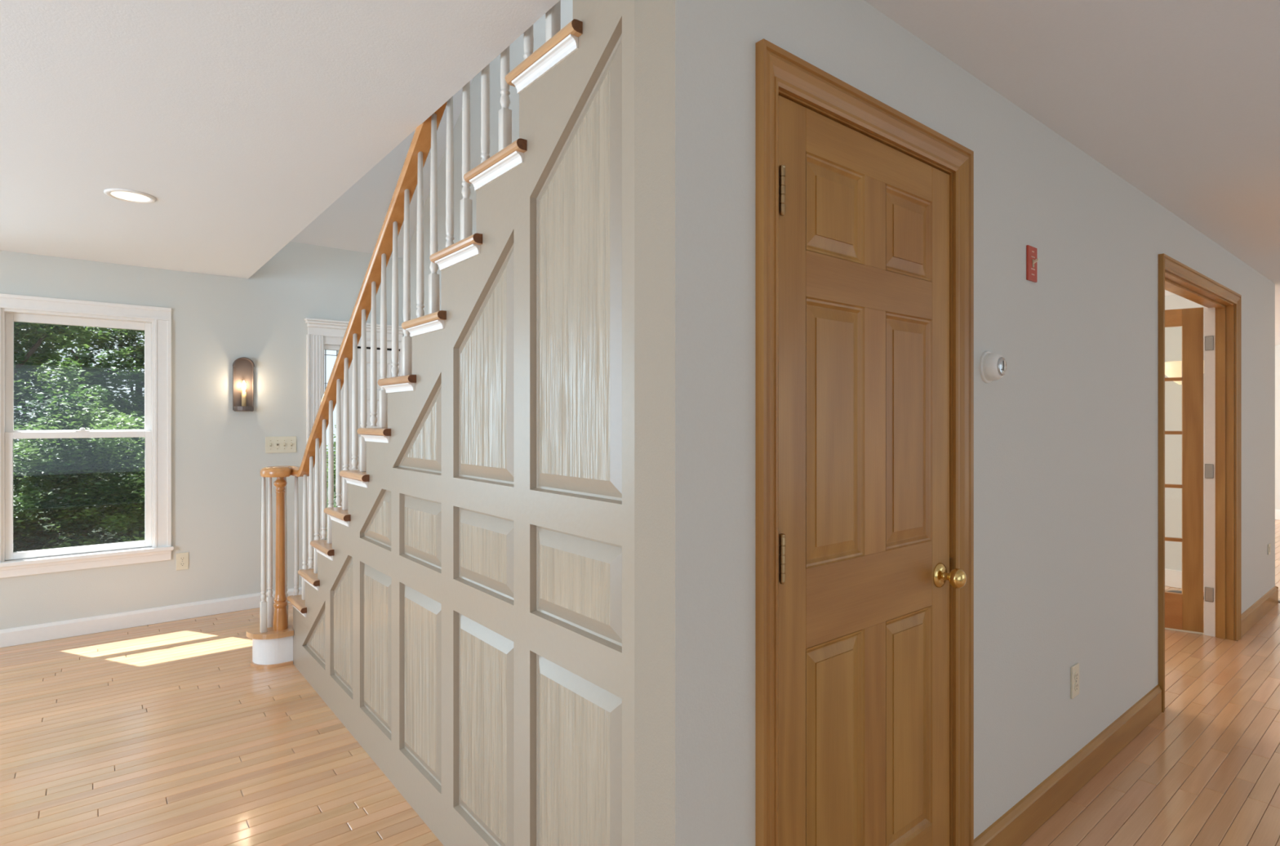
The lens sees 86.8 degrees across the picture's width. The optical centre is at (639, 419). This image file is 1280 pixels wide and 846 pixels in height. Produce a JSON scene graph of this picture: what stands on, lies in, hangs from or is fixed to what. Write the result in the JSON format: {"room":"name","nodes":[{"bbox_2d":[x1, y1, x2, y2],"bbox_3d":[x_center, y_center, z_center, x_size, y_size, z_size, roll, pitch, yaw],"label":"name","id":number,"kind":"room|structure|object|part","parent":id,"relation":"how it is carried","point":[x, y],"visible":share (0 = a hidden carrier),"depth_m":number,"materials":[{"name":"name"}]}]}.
{"room":"house hallway","nodes":[
{"label":"house hallway","id":0,"kind":"room"},
{"bbox_2d":[0,241,404,629],"bbox_3d":[-2.108,-1.090,5.529,10.100,4.900,0.150,0,0,-39],"label":"wall","id":1,"kind":"structure","parent":0,"point":[219,455],"depth_m":4.72,"materials":[{"name":"grey paint"}]},
{"bbox_2d":[0,293,173,577],"bbox_3d":[-3.561,0.098,4.319,0.949,1.695,0.195,0,0,-39],"label":"window","id":2,"kind":"structure","parent":1,"relation":"in","point":[156,322],"depth_m":4.34,"materials":[{"name":"white paint"}]},
{"bbox_3d":[-3.846,0.097,4.003,0.090,1.526,0.026,0,0,-39],"label":"casing","id":3,"kind":"part","parent":2,"relation":"part of","materials":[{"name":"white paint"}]},
{"bbox_3d":[-3.583,-0.276,4.344,0.720,0.748,0.035,0,0,-39],"label":"sash","id":4,"kind":"part","parent":2,"relation":"part of","materials":[{"name":"white paint"}]},
{"bbox_3d":[-3.559,0.463,4.314,0.720,0.771,0.035,0,0,-39],"label":"sash","id":5,"kind":"part","parent":2,"relation":"part of","materials":[{"name":"white paint"}]},
{"bbox_3d":[-3.521,-0.708,4.267,0.928,0.084,0.026,0,0,-39],"label":"casing","id":6,"kind":"part","parent":2,"relation":"part of","materials":[{"name":"white paint"}]},
{"bbox_3d":[-3.196,0.097,4.531,0.090,1.526,0.026,0,0,-39],"label":"casing","id":7,"kind":"part","parent":2,"relation":"part of","materials":[{"name":"white paint"}]},
{"bbox_2d":[0,586,302,647],"bbox_3d":[-4.243,1.308,3.687,4.462,0.105,0.016,0,0,-39],"label":"baseboard","id":8,"kind":"structure","parent":1,"relation":"attached to","point":[10,637],"depth_m":4.41,"materials":[{"name":"white paint"}]},
{"bbox_2d":[176,551,188,570],"bbox_3d":[-3.117,0.965,4.606,0.070,0.116,0.010,0,0,-39],"label":"outlet","id":9,"kind":"object","parent":1,"relation":"attached to","point":[182,558],"visible":1,"depth_m":4.60,"materials":[{"name":"beige plastic"}]},
{"bbox_2d":[179,555,185,560],"bbox_3d":[-3.115,0.946,4.603,0.033,0.033,0.002,0,0,-39],"label":"socket","id":10,"kind":"object","parent":9,"relation":"attached to","point":[181,557],"depth_m":4.60,"materials":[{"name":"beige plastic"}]},
{"bbox_2d":[179,561,185,566],"bbox_3d":[-3.115,0.985,4.603,0.033,0.033,0.002,0,0,-39],"label":"socket","id":11,"kind":"object","parent":9,"relation":"attached to","point":[181,563],"depth_m":4.60,"materials":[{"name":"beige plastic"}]},
{"bbox_2d":[232,356,254,411],"bbox_3d":[-2.821,-0.251,4.814,0.132,0.384,0.124,0,0,-39],"label":"wall sconce","id":12,"kind":"object","parent":1,"relation":"attached to","point":[242,367],"visible":1,"depth_m":4.82,"materials":[{"name":"grey metal"}]},
{"bbox_3d":[-2.818,-0.242,4.810,0.027,0.070,0.027,0,0,-39],"label":"flame bulb","id":13,"kind":"part","parent":12,"relation":"part of","materials":[{"name":"white glass"}]},
{"bbox_2d":[265,435,296,453],"bbox_3d":[-2.647,0.184,4.981,0.200,0.120,0.020,0,0,-39],"label":"switch plate","id":14,"kind":"object","parent":1,"relation":"attached to","point":[285,443],"visible":1,"depth_m":4.97,"materials":[{"name":"beige plastic"}]},
{"bbox_2d":[304,317,403,568],"bbox_3d":[-2.255,0.300,5.350,0.750,2.120,0.182,0,0,-39],"label":"door","id":15,"kind":"structure","parent":1,"relation":"in","point":[317,344],"depth_m":5.19,"materials":[{"name":"white paint"}]},
{"bbox_3d":[-2.462,0.360,5.125,0.116,2.000,0.030,0,0,-39],"label":"casing","id":16,"kind":"part","parent":15,"relation":"part of","materials":[{"name":"white paint"}]},
{"bbox_3d":[-2.220,-0.700,5.301,0.742,0.120,0.062,0,0,-39],"label":"head casing","id":17,"kind":"part","parent":15,"relation":"part of","materials":[{"name":"white paint"}]},
{"bbox_3d":[-2.231,0.360,5.409,0.638,2.000,0.120,0,0,-39],"label":"frame","id":18,"kind":"part","parent":15,"relation":"part of","materials":[{"name":"white paint"}]},
{"bbox_3d":[-2.123,0.100,5.471,0.205,0.520,0.010,0,0,-39],"label":"panel","id":19,"kind":"part","parent":15,"relation":"part of","materials":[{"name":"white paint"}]},
{"bbox_3d":[-2.132,0.393,5.486,0.348,1.915,0.045,0,0,-39],"label":"frame","id":20,"kind":"part","parent":15,"relation":"part of","materials":[{"name":"white paint"}]},
{"bbox_3d":[-2.123,-0.350,5.471,0.205,0.220,0.010,0,0,-39],"label":"panel","id":21,"kind":"part","parent":15,"relation":"part of","materials":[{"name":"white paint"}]},
{"bbox_2d":[290,78,473,257],"bbox_3d":[-1.769,-2.270,2.812,3.200,2.140,4.795,0,0,-39],"label":"ceiling","id":22,"kind":"structure","parent":0,"point":[354,221],"depth_m":5.02,"materials":[{"name":"paint"}]},
{"bbox_2d":[293,0,634,845],"bbox_3d":[-0.944,0.145,2.573,0.030,2.430,3.095,0,0,-39],"label":"wall","id":23,"kind":"structure","parent":0,"point":[470,624],"depth_m":1.77,"materials":[{"name":"beige paint"}]},
{"bbox_3d":[-1.649,1.036,3.432,0.018,0.337,0.457,0,0,-39],"label":"panel","id":24,"kind":"part","parent":23,"relation":"part of","materials":[{"name":"beige paint"}]},
{"bbox_3d":[-1.339,0.898,3.051,0.018,0.613,0.355,0,0,-39],"label":"panel","id":25,"kind":"part","parent":23,"relation":"part of","materials":[{"name":"beige paint"}]},
{"bbox_3d":[-1.056,0.382,2.702,0.018,0.227,0.414,0,0,-39],"label":"panel","id":26,"kind":"part","parent":23,"relation":"part of","materials":[{"name":"beige paint"}]},
{"bbox_3d":[-1.046,0.898,2.690,0.018,0.613,0.382,0,0,-39],"label":"panel","id":27,"kind":"part","parent":23,"relation":"part of","materials":[{"name":"beige paint"}]},
{"bbox_3d":[-0.944,1.282,2.573,0.030,0.155,3.095,0,0,-39],"label":"rail","id":28,"kind":"part","parent":23,"relation":"part of","materials":[{"name":"beige paint"}]},
{"bbox_3d":[-0.774,0.013,2.356,0.018,0.334,0.453,0,0,-39],"label":"panel","id":29,"kind":"part","parent":23,"relation":"part of","materials":[{"name":"beige paint"}]},
{"bbox_3d":[-0.751,0.382,2.327,0.018,0.227,0.380,0,0,-39],"label":"panel","id":30,"kind":"part","parent":23,"relation":"part of","materials":[{"name":"beige paint"}]},
{"bbox_3d":[-0.751,0.898,2.327,0.018,0.613,0.380,0,0,-39],"label":"panel","id":31,"kind":"part","parent":23,"relation":"part of","materials":[{"name":"beige paint"}]},
{"bbox_3d":[-0.451,-0.164,1.957,0.018,0.689,0.387,0,0,-39],"label":"panel","id":32,"kind":"part","parent":23,"relation":"part of","materials":[{"name":"beige paint"}]},
{"bbox_3d":[-0.451,0.382,1.957,0.018,0.227,0.387,0,0,-39],"label":"panel","id":33,"kind":"part","parent":23,"relation":"part of","materials":[{"name":"beige paint"}]},
{"bbox_3d":[-0.451,0.898,1.957,0.018,0.613,0.387,0,0,-39],"label":"panel","id":34,"kind":"part","parent":23,"relation":"part of","materials":[{"name":"beige paint"}]},
{"bbox_3d":[-0.646,0.543,2.206,0.030,0.097,1.963,0,0,-39],"label":"rail","id":35,"kind":"part","parent":23,"relation":"part of","materials":[{"name":"beige paint"}]},
{"bbox_3d":[-0.507,0.224,2.036,0.030,0.088,1.524,0,0,-39],"label":"rail","id":36,"kind":"part","parent":23,"relation":"part of","materials":[{"name":"beige paint"}]},
{"bbox_3d":[-0.153,-0.339,1.591,0.018,1.037,0.387,0,0,-39],"label":"panel","id":37,"kind":"part","parent":23,"relation":"part of","materials":[{"name":"beige paint"}]},
{"bbox_3d":[-0.153,0.382,1.591,0.018,0.227,0.387,0,0,-39],"label":"panel","id":38,"kind":"part","parent":23,"relation":"part of","materials":[{"name":"beige paint"}]},
{"bbox_3d":[-0.153,0.898,1.591,0.018,0.613,0.387,0,0,-39],"label":"panel","id":39,"kind":"part","parent":23,"relation":"part of","materials":[{"name":"beige paint"}]},
{"bbox_2d":[409,0,573,337],"bbox_3d":[-0.479,-1.090,3.856,0.120,4.900,4.500,0,0,-39],"label":"wall","id":40,"kind":"structure","parent":0,"point":[516,48],"depth_m":4.55,"materials":[{"name":"grey paint"}]},
{"bbox_2d":[0,0,1279,345],"bbox_3d":[2.751,-1.170,4.068,15.800,0.320,8.245,0,0,-39],"label":"ceiling","id":41,"kind":"structure","parent":0,"point":[244,121],"depth_m":2.13,"materials":[{"name":"paint"}]},
{"bbox_2d":[103,188,156,203],"bbox_3d":[-2.297,-1.006,3.049,0.190,0.009,0.190,0,0,-39],"label":"recessed light","id":42,"kind":"object","parent":41,"relation":"in","point":[123,194],"visible":1,"depth_m":3.04,"materials":[{"name":"white paint"}]},
{"bbox_2d":[110,191,150,201],"bbox_3d":[-2.297,-1.007,3.049,0.144,0.004,0.144,0,0,28],"label":"diffuser","id":43,"kind":"object","parent":42,"relation":"attached to","point":[126,196],"depth_m":3.05,"materials":[{"name":"white plastic"}]},
{"bbox_2d":[0,519,1279,845],"bbox_3d":[2.735,1.485,4.167,15.900,0.250,8.420,0,0,-39],"label":"floor","id":44,"kind":"structure","parent":0,"point":[165,733],"depth_m":2.70,"materials":[{"name":"brown wood"}]},
{"bbox_2d":[246,0,582,668],"bbox_3d":[-0.655,-0.332,2.921,1.333,3.384,3.460,0,0,-39],"label":"staircase","id":45,"kind":"structure","parent":44,"relation":"on","point":[272,637],"depth_m":2.63,"materials":[{"name":"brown wood"}]},
{"bbox_3d":[-1.645,1.351,4.154,1.315,0.018,0.260,0,0,-39],"label":"shoe molding","id":46,"kind":"part","parent":45,"relation":"part of","materials":[{"name":"brown wood"}]},
{"bbox_3d":[-2.007,0.739,3.774,0.074,0.856,0.074,0,0,-39],"label":"newel post","id":47,"kind":"part","parent":45,"relation":"part of","materials":[{"name":"brown wood"}]},
{"bbox_3d":[-1.843,1.020,3.639,0.022,0.026,0.280,0,0,-39],"label":"cove molding","id":48,"kind":"part","parent":45,"relation":"part of","materials":[{"name":"white paint"}]},
{"bbox_3d":[-1.683,0.831,3.442,0.022,0.026,0.280,0,0,-39],"label":"cove molding","id":49,"kind":"part","parent":45,"relation":"part of","materials":[{"name":"white paint"}]},
{"bbox_3d":[-1.522,0.642,3.244,0.022,0.026,0.280,0,0,-39],"label":"cove molding","id":50,"kind":"part","parent":45,"relation":"part of","materials":[{"name":"white paint"}]},
{"bbox_3d":[-1.362,0.453,3.047,0.022,0.026,0.280,0,0,-39],"label":"cove molding","id":51,"kind":"part","parent":45,"relation":"part of","materials":[{"name":"white paint"}]},
{"bbox_3d":[-1.010,-0.854,2.561,0.214,2.339,3.349,0,0,-39],"label":"handrail","id":52,"kind":"part","parent":45,"relation":"part of","materials":[{"name":"brown wood"}]},
{"bbox_3d":[-1.202,0.264,2.849,0.022,0.026,0.280,0,0,-39],"label":"cove molding","id":53,"kind":"part","parent":45,"relation":"part of","materials":[{"name":"white paint"}]},
{"bbox_3d":[-1.041,0.075,2.652,0.022,0.026,0.280,0,0,-39],"label":"cove molding","id":54,"kind":"part","parent":45,"relation":"part of","materials":[{"name":"white paint"}]},
{"bbox_3d":[-0.881,-0.114,2.455,0.022,0.026,0.280,0,0,-39],"label":"cove molding","id":55,"kind":"part","parent":45,"relation":"part of","materials":[{"name":"white paint"}]},
{"bbox_3d":[-0.721,-0.303,2.257,0.022,0.026,0.280,0,0,-39],"label":"cove molding","id":56,"kind":"part","parent":45,"relation":"part of","materials":[{"name":"white paint"}]},
{"bbox_3d":[-0.560,-0.492,2.060,0.022,0.026,0.280,0,0,-39],"label":"cove molding","id":57,"kind":"part","parent":45,"relation":"part of","materials":[{"name":"white paint"}]},
{"bbox_3d":[-0.400,-0.681,1.862,0.022,0.026,0.280,0,0,-39],"label":"cove molding","id":58,"kind":"part","parent":45,"relation":"part of","materials":[{"name":"white paint"}]},
{"bbox_3d":[-0.239,-0.870,1.665,0.022,0.026,0.280,0,0,-39],"label":"cove molding","id":59,"kind":"part","parent":45,"relation":"part of","materials":[{"name":"white paint"}]},
{"bbox_2d":[1167,590,1182,593],"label":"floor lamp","id":60,"kind":"object","parent":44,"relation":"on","point":[1175,591],"depth_m":5.26,"materials":[{"name":"grey metal"}]},
{"bbox_2d":[634,0,1275,845],"bbox_3d":[2.353,0.175,3.181,5.995,2.370,0.120,0,0,-39],"label":"wall","id":61,"kind":"structure","parent":0,"point":[1066,441],"depth_m":2.00,"materials":[{"name":"grey paint"}]},
{"bbox_2d":[755,38,973,845],"bbox_3d":[0.574,0.295,1.693,0.913,2.130,0.186,0,0,-39],"label":"door","id":62,"kind":"structure","parent":61,"relation":"in","point":[864,210],"depth_m":1.63,"materials":[{"name":"brown wood"}]},
{"bbox_3d":[0.267,0.295,1.395,0.062,2.130,0.022,0,0,-39],"label":"casing","id":63,"kind":"part","parent":62,"relation":"part of","materials":[{"name":"brown wood"}]},
{"bbox_3d":[0.453,-0.484,1.572,0.229,0.218,0.010,0,0,-39],"label":"panel","id":64,"kind":"part","parent":62,"relation":"part of","materials":[{"name":"brown wood"}]},
{"bbox_3d":[0.453,0.029,1.572,0.229,0.602,0.010,0,0,-39],"label":"panel","id":65,"kind":"part","parent":62,"relation":"part of","materials":[{"name":"brown wood"}]},
{"bbox_3d":[0.453,0.804,1.572,0.229,0.595,0.010,0,0,-39],"label":"panel","id":66,"kind":"part","parent":62,"relation":"part of","materials":[{"name":"brown wood"}]},
{"bbox_3d":[0.571,-0.641,1.684,0.554,0.097,0.036,0,0,-39],"label":"rail","id":67,"kind":"part","parent":62,"relation":"part of","materials":[{"name":"brown wood"}]},
{"bbox_3d":[0.571,-0.324,1.684,0.554,0.103,0.036,0,0,-39],"label":"rail","id":68,"kind":"part","parent":62,"relation":"part of","materials":[{"name":"brown wood"}]},
{"bbox_3d":[0.571,0.418,1.684,0.554,0.177,0.036,0,0,-39],"label":"rail","id":69,"kind":"part","parent":62,"relation":"part of","materials":[{"name":"brown wood"}]},
{"bbox_3d":[0.598,-0.734,1.663,0.913,0.072,0.022,0,0,-39],"label":"head casing","id":70,"kind":"part","parent":62,"relation":"part of","materials":[{"name":"brown wood"}]},
{"bbox_3d":[0.704,-0.484,1.776,0.231,0.218,0.010,0,0,-39],"label":"panel","id":71,"kind":"part","parent":62,"relation":"part of","materials":[{"name":"brown wood"}]},
{"bbox_3d":[0.704,0.029,1.776,0.231,0.602,0.010,0,0,-39],"label":"panel","id":72,"kind":"part","parent":62,"relation":"part of","materials":[{"name":"brown wood"}]},
{"bbox_3d":[0.704,0.804,1.776,0.231,0.595,0.010,0,0,-39],"label":"panel","id":73,"kind":"part","parent":62,"relation":"part of","materials":[{"name":"brown wood"}]},
{"bbox_3d":[0.571,1.226,1.684,0.554,0.248,0.036,0,0,-39],"label":"rail","id":74,"kind":"part","parent":62,"relation":"part of","materials":[{"name":"brown wood"}]},
{"bbox_3d":[0.872,0.425,1.914,0.004,0.070,0.026,0,0,-39],"label":"strike plate","id":75,"kind":"part","parent":62,"relation":"part of","materials":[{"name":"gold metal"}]},
{"bbox_3d":[0.854,0.430,1.838,0.054,0.054,0.058,0,0,-39],"label":"knob","id":76,"kind":"part","parent":62,"relation":"part of","materials":[{"name":"gold metal"}]},
{"bbox_3d":[0.921,0.295,1.926,0.080,2.130,0.022,0,0,-39],"label":"casing","id":77,"kind":"part","parent":62,"relation":"part of","materials":[{"name":"brown wood"}]},
{"bbox_2d":[979,351,1006,382],"bbox_3d":[1.062,-0.158,2.023,0.096,0.096,0.049,0,0,-39],"label":"thermostat","id":78,"kind":"object","parent":61,"relation":"attached to","point":[993,366],"visible":1,"depth_m":2.00,"materials":[{"name":"white plastic"}]},
{"bbox_2d":[1026,244,1039,282],"bbox_3d":[1.305,-0.516,2.236,0.072,0.114,0.024,0,0,-39],"label":"fire alarm","id":79,"kind":"object","parent":61,"relation":"attached to","point":[1032,259],"visible":1,"depth_m":2.23,"materials":[{"name":"plastic"}]},
{"bbox_2d":[973,684,1161,845],"bbox_3d":[1.679,1.298,2.545,1.905,0.125,0.016,0,0,-39],"label":"baseboard","id":80,"kind":"structure","parent":61,"relation":"attached to","point":[1020,821],"depth_m":2.42,"materials":[{"name":"brown wood"}]},
{"bbox_2d":[1071,662,1079,698],"bbox_3d":[1.601,0.960,2.486,0.070,0.116,0.010,0,0,-39],"label":"outlet","id":81,"kind":"object","parent":61,"relation":"attached to","point":[1075,668],"visible":1,"depth_m":2.48,"materials":[{"name":"beige plastic"}]},
{"bbox_2d":[1074,671,1078,679],"bbox_3d":[1.603,0.941,2.483,0.033,0.033,0.002,0,0,-39],"label":"socket","id":82,"kind":"object","parent":81,"relation":"attached to","point":[1076,673],"depth_m":2.48,"materials":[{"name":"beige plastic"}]},
{"bbox_2d":[1074,681,1078,690],"bbox_3d":[1.603,0.980,2.483,0.033,0.033,0.002,0,0,-39],"label":"socket","id":83,"kind":"object","parent":81,"relation":"attached to","point":[1076,683],"depth_m":2.48,"materials":[{"name":"beige plastic"}]},
{"bbox_2d":[1158,253,1241,712],"bbox_3d":[2.801,0.294,4.010,1.671,2.131,0.885,0,0,-39],"label":"door","id":84,"kind":"structure","parent":61,"relation":"in","point":[1177,611],"depth_m":4.21,"materials":[{"name":"brown wood"}]},
{"bbox_3d":[2.450,0.294,3.168,0.065,2.131,0.022,0,0,-39],"label":"casing","id":85,"kind":"part","parent":84,"relation":"part of","materials":[{"name":"brown wood"}]},
{"bbox_3d":[3.264,1.234,4.495,0.530,0.228,0.035,0,0,33],"label":"rail","id":86,"kind":"part","parent":84,"relation":"part of","materials":[{"name":"brown wood"}]},
{"bbox_3d":[3.264,-0.655,4.495,0.530,0.110,0.035,0,0,33],"label":"rail","id":87,"kind":"part","parent":84,"relation":"part of","materials":[{"name":"brown wood"}]},
{"bbox_3d":[3.073,-0.741,3.675,1.671,0.060,0.022,0,0,-39],"label":"head casing","id":88,"kind":"part","parent":84,"relation":"part of","materials":[{"name":"brown wood"}]},
{"bbox_3d":[3.697,0.294,4.181,0.065,2.131,0.022,0,0,-39],"label":"casing","id":89,"kind":"part","parent":84,"relation":"part of","materials":[{"name":"brown wood"}]},
{"bbox_2d":[1241,585,1278,636],"bbox_3d":[4.193,1.298,4.665,1.301,0.125,0.136,0,0,-39],"label":"baseboard","id":90,"kind":"structure","parent":61,"relation":"attached to","point":[1252,615],"depth_m":4.58,"materials":[{"name":"brown wood"}]},
{"bbox_2d":[1267,542,1271,554],"bbox_3d":[4.520,0.930,4.856,0.070,0.075,0.011,0,0,-39],"label":"outlet","id":91,"kind":"object","parent":61,"relation":"attached to","point":[1268,544],"visible":1,"depth_m":4.84,"materials":[{"name":"beige plastic"}]},
{"bbox_2d":[1164,294,1204,573],"bbox_3d":[3.270,0.175,6.902,0.120,2.370,4.500,0,0,-39],"label":"wall","id":92,"kind":"structure","parent":0,"point":[1173,335],"depth_m":5.50,"materials":[{"name":"grey paint"}]},
{"bbox_2d":[1164,360,1182,384],"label":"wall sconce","id":93,"kind":"object","parent":92,"relation":"attached to","point":[1173,369],"depth_m":5.16,"materials":[{"name":"white glass"}]},
{"bbox_3d":[4.193,-0.356,5.210,0.330,0.172,0.330,0,0,-39],"label":"lamp shade","id":94,"kind":"part","parent":93,"relation":"part of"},
{"bbox_2d":[1164,568,1204,591],"bbox_3d":[3.217,1.290,6.859,0.016,0.140,4.500,0,0,-39],"label":"baseboard","id":95,"kind":"structure","parent":92,"relation":"attached to","point":[1173,578],"depth_m":5.48,"materials":[{"name":"white paint"}]},
{"bbox_2d":[1275,344,1279,509],"bbox_3d":[8.795,0.175,9.078,0.100,2.370,8.400,0,0,-39],"label":"wall","id":96,"kind":"structure","parent":0,"point":[1277,347],"depth_m":9.17,"materials":[{"name":"grey paint"}]},
{"bbox_2d":[1275,509,1279,519],"bbox_3d":[8.813,1.290,8.963,0.016,0.140,8.200,0,0,-39],"label":"baseboard","id":97,"kind":"structure","parent":96,"relation":"attached to","point":[1277,511],"depth_m":9.16,"materials":[{"name":"white paint"}]},
{"label":"outside","id":98,"kind":"structure","parent":0,"visible":0},
{"bbox_2d":[13,450,336,544],"bbox_3d":[-16.047,2.035,19.753,60.000,0.150,39.100,0,0,-39],"label":"ground","id":99,"kind":"structure","parent":98,"point":[46,518],"depth_m":15.81,"materials":[{"name":"green plant"}]},
{"bbox_2d":[13,321,108,497],"bbox_3d":[-9.679,-0.859,9.119,4.237,6.238,3.603,0,0,-9],"label":"tree","id":100,"kind":"object","parent":99,"relation":"on","point":[33,340],"visible":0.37,"depth_m":9.77,"materials":[{"name":"green plant"}]},
{"bbox_2d":[13,324,122,472],"bbox_3d":[-17.038,-1.869,17.699,5.815,8.258,5.248,0,0,-33],"label":"tree","id":101,"kind":"object","parent":99,"relation":"on","point":[39,388],"visible":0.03,"depth_m":18.23,"materials":[{"name":"green plant"}]},
{"bbox_2d":[13,384,144,551],"bbox_3d":[-6.099,1.112,7.133,2.531,3.000,2.528,0,0,-36],"label":"shrub","id":102,"kind":"object","parent":99,"relation":"on","point":[76,523],"visible":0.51,"depth_m":6.89,"materials":[{"name":"green plant"}]},
{"bbox_2d":[13,324,144,507],"bbox_3d":[-11.337,-1.208,15.203,4.797,6.935,4.330,0,0,10],"label":"tree","id":103,"kind":"object","parent":99,"relation":"on","point":[93,375],"visible":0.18,"depth_m":13.80,"materials":[{"name":"green plant"}]},
{"bbox_2d":[326,424,337,527],"bbox_3d":[-3.312,1.167,9.627,2.576,2.876,2.521,0,0,6],"label":"shrub","id":104,"kind":"object","parent":99,"relation":"on","point":[335,497],"visible":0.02,"depth_m":9.11,"materials":[{"name":"green plant"}]}
]}

